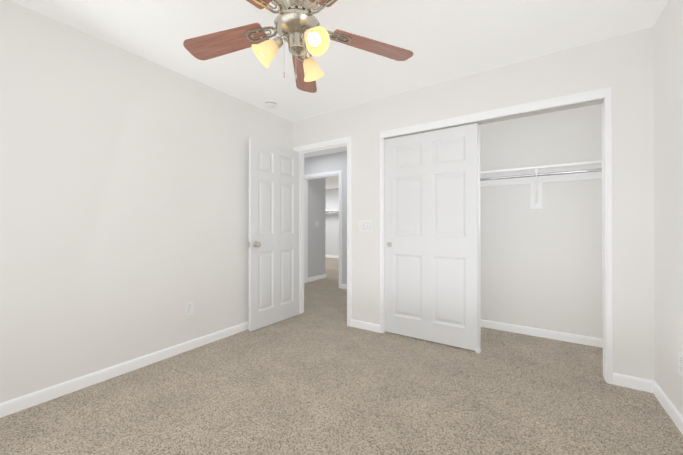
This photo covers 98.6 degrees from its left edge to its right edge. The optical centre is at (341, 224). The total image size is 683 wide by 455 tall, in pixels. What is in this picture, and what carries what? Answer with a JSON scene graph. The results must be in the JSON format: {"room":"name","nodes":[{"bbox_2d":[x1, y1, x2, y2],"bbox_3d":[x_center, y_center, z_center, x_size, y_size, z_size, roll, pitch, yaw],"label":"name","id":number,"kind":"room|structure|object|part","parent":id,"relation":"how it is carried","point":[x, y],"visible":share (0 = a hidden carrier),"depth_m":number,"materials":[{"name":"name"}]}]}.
{"room":"empty bedroom","nodes":[
{"label":"empty bedroom","id":0,"kind":"room"},
{"bbox_2d":[0,0,291,402],"bbox_3d":[-1.613,-0.104,2.367,0.120,2.440,3.620,0,0,33],"label":"wall","id":1,"kind":"structure","parent":0,"point":[124,204],"depth_m":2.13,"materials":[{"name":"paint"}]},
{"bbox_2d":[0,321,248,417],"bbox_3d":[-1.547,1.076,2.318,0.038,0.080,3.380,0,0,33],"label":"baseboard","id":2,"kind":"structure","parent":1,"relation":"attached to","point":[12,406],"depth_m":2.11,"materials":[{"name":"paint"}]},
{"bbox_2d":[185,301,192,315],"bbox_3d":[-1.361,0.748,2.628,0.009,0.114,0.070,0,0,33],"label":"electrical outlet","id":3,"kind":"object","parent":1,"relation":"attached to","point":[188,308],"visible":1,"depth_m":2.62,"materials":[{"name":"white plastic"}]},
{"bbox_2d":[304,151,346,283],"bbox_3d":[-0.676,-0.088,5.763,3.940,2.440,0.120,0,0,33],"label":"wall","id":4,"kind":"structure","parent":0,"point":[323,239],"depth_m":5.44,"materials":[{"name":"paint"}]},
{"bbox_2d":[308,274,325,281],"bbox_3d":[-0.515,1.094,6.090,0.042,0.080,0.612,0,0,33],"label":"baseboard","id":5,"kind":"structure","parent":4,"relation":"attached to","point":[320,276],"depth_m":6.05,"materials":[{"name":"paint"}]},
{"bbox_2d":[326,210,338,213],"bbox_3d":[-0.604,-0.441,10.319,2.800,0.110,0.339,0,0,33],"label":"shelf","id":6,"kind":"structure","parent":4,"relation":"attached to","point":[332,211],"depth_m":10.13,"materials":[{"name":"paint"}]},
{"bbox_2d":[9,0,668,188],"bbox_3d":[-0.930,-1.340,5.320,8.970,0.060,9.290,0,0,33],"label":"ceiling","id":7,"kind":"structure","parent":0,"point":[444,40],"depth_m":2.04,"materials":[{"name":"paint"}]},
{"bbox_2d":[264,101,276,107],"bbox_3d":[-0.768,-1.301,3.180,0.132,0.038,0.132,0,0,33],"label":"smoke detector","id":8,"kind":"object","parent":7,"relation":"attached to","point":[270,104],"visible":1,"depth_m":3.15,"materials":[{"name":"white plastic"}]},
{"bbox_2d":[183,0,412,92],"bbox_3d":[-0.247,-1.009,1.427,1.265,0.638,1.208,0,0,33],"label":"ceiling fan","id":9,"kind":"object","parent":7,"relation":"hanging from","point":[301,32],"visible":1,"depth_m":1.50,"materials":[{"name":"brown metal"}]},
{"bbox_3d":[-0.624,-0.983,1.580,0.470,0.034,0.145,-4,-1,15],"label":"blade","id":10,"kind":"part","parent":9,"relation":"part of","materials":[{"name":"brown wood"}]},
{"bbox_3d":[-0.451,-0.985,1.119,0.145,0.034,0.470,0,3,33],"label":"blade","id":11,"kind":"part","parent":9,"relation":"part of","materials":[{"name":"brown wood"}]},
{"bbox_3d":[-0.361,-0.861,1.447,0.119,0.104,0.119,42,-9,42],"label":"lamp shade","id":12,"kind":"part","parent":9,"relation":"part of","materials":[{"name":"yellow glass"}]},
{"bbox_3d":[-0.238,-0.981,1.887,0.145,0.034,0.470,0,-4,-3],"label":"blade","id":13,"kind":"part","parent":9,"relation":"part of","materials":[{"name":"brown wood"}]},
{"bbox_3d":[-0.167,-0.861,1.601,0.119,0.119,0.104,-9,-45,13],"label":"lamp shade","id":14,"kind":"part","parent":9,"relation":"part of","materials":[{"name":"yellow glass"}]},
{"bbox_3d":[-0.132,-0.865,1.358,0.057,0.057,0.085,-15,50,-26],"label":"bulb","id":15,"kind":"part","parent":9,"relation":"part of","materials":[{"name":"white glass"}]},
{"bbox_3d":[-0.130,-0.862,1.356,0.119,0.119,0.104,-15,50,-26],"label":"lamp shade","id":16,"kind":"part","parent":9,"relation":"part of","materials":[{"name":"yellow glass"}]},
{"bbox_3d":[0.042,-0.985,1.141,0.145,0.034,0.470,0,3,-39],"label":"blade","id":17,"kind":"part","parent":9,"relation":"part of","materials":[{"name":"brown wood"}]},
{"bbox_3d":[0.173,-0.983,1.616,0.470,0.034,0.145,4,-2,-20],"label":"blade","id":18,"kind":"part","parent":9,"relation":"part of","materials":[{"name":"brown wood"}]},
{"bbox_2d":[0,257,682,454],"bbox_3d":[-0.930,1.160,5.308,8.970,0.060,9.290,0,0,33],"label":"floor","id":19,"kind":"structure","parent":0,"point":[318,376],"depth_m":1.84,"materials":[{"name":"carpet"}]},
{"bbox_2d":[325,255,338,257],"bbox_3d":[0.551,1.111,9.746,6.310,0.080,0.012,0,0,33],"label":"baseboard","id":20,"kind":"structure","parent":19,"relation":"on","point":[329,256],"depth_m":10.34,"materials":[{"name":"paint"}]},
{"bbox_2d":[292,27,651,379],"bbox_3d":[0.753,-0.101,2.901,3.240,2.440,0.120,0,0,33],"label":"wall","id":21,"kind":"structure","parent":0,"point":[540,268],"depth_m":2.79,"materials":[{"name":"paint"}]},
{"bbox_2d":[293,136,351,326],"bbox_3d":[-0.210,0.071,3.537,0.854,2.102,0.156,0,0,33],"label":"door frame","id":22,"kind":"structure","parent":21,"relation":"attached to","point":[346,141],"depth_m":3.72,"materials":[{"name":"paint"}]},
{"bbox_2d":[248,138,298,330],"bbox_3d":[-0.748,0.100,3.368,0.155,2.018,0.734,0,0,35],"label":"door leaf","id":23,"kind":"structure","parent":22,"relation":"attached to","point":[274,231],"depth_m":3.31,"materials":[{"name":"paint"}]},
{"bbox_3d":[-0.748,0.101,3.368,0.155,1.729,0.734,0,0,35],"label":"bedroom door hardware","id":24,"kind":"part","parent":23,"relation":"part of","materials":[{"name":"silver metal"}]},
{"bbox_2d":[351,319,379,332],"bbox_3d":[0.257,1.080,3.145,0.351,0.080,0.012,0,0,33],"label":"baseboard","id":25,"kind":"structure","parent":21,"relation":"attached to","point":[354,323],"depth_m":3.14,"materials":[{"name":"paint"}]},
{"bbox_2d":[359,221,372,230],"bbox_3d":[0.259,0.010,3.149,0.162,0.114,0.010,0,0,33],"label":"light switch","id":26,"kind":"object","parent":21,"relation":"attached to","point":[365,225],"visible":1,"depth_m":3.14,"materials":[{"name":"white plastic"}]},
{"bbox_2d":[385,123,477,350],"bbox_3d":[0.830,0.104,2.826,0.885,2.000,0.038,0,0,33],"label":"closet door","id":27,"kind":"structure","parent":21,"relation":"in","point":[431,235],"depth_m":2.79,"materials":[{"name":"paint"}]},
{"bbox_2d":[478,124,480,348],"bbox_3d":[0.864,0.105,2.855,0.885,2.000,0.035,0,0,33],"label":"closet door","id":28,"kind":"structure","parent":21,"relation":"in","point":[479,325],"depth_m":2.60,"materials":[{"name":"paint"}]},
{"bbox_2d":[380,87,612,383],"bbox_3d":[1.183,0.074,2.605,1.797,2.087,0.137,0,0,33],"label":"door frame","id":29,"kind":"structure","parent":21,"relation":"attached to","point":[603,96],"depth_m":2.18,"materials":[{"name":"paint"}]},
{"bbox_2d":[480,160,601,208],"bbox_3d":[1.451,-0.347,3.088,2.298,0.368,0.359,0,0,33],"label":"closet shelf","id":30,"kind":"object","parent":21,"relation":"attached to","point":[536,177],"visible":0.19,"depth_m":2.82,"materials":[{"name":"paint"}]},
{"bbox_3d":[1.385,-0.461,2.989,2.259,0.060,0.060,0,0,33],"label":"rod","id":31,"kind":"part","parent":30,"relation":"part of","materials":[{"name":"silver metal"}]},
{"bbox_2d":[481,319,602,347],"bbox_3d":[1.548,1.080,3.227,2.300,0.080,0.012,0,0,33],"label":"baseboard","id":32,"kind":"structure","parent":21,"relation":"attached to","point":[574,338],"depth_m":2.91,"materials":[{"name":"paint"}]},
{"bbox_2d":[652,0,682,415],"bbox_3d":[1.414,-0.111,0.835,0.120,2.440,4.400,0,0,33],"label":"wall","id":33,"kind":"structure","parent":0,"point":[667,32],"depth_m":1.75,"materials":[{"name":"paint"}]},
{"bbox_2d":[648,380,682,434],"bbox_3d":[1.144,1.068,0.540,0.012,0.080,3.380,0,0,33],"label":"baseboard","id":34,"kind":"structure","parent":33,"relation":"attached to","point":[653,387],"depth_m":1.75,"materials":[{"name":"paint"}]},
{"bbox_2d":[678,352,682,376],"bbox_3d":[1.834,0.756,1.584,0.009,0.114,0.070,0,0,33],"label":"electrical outlet","id":35,"kind":"object","parent":33,"relation":"attached to","point":[680,360],"visible":1,"depth_m":1.58,"materials":[{"name":"white plastic"}]}
]}

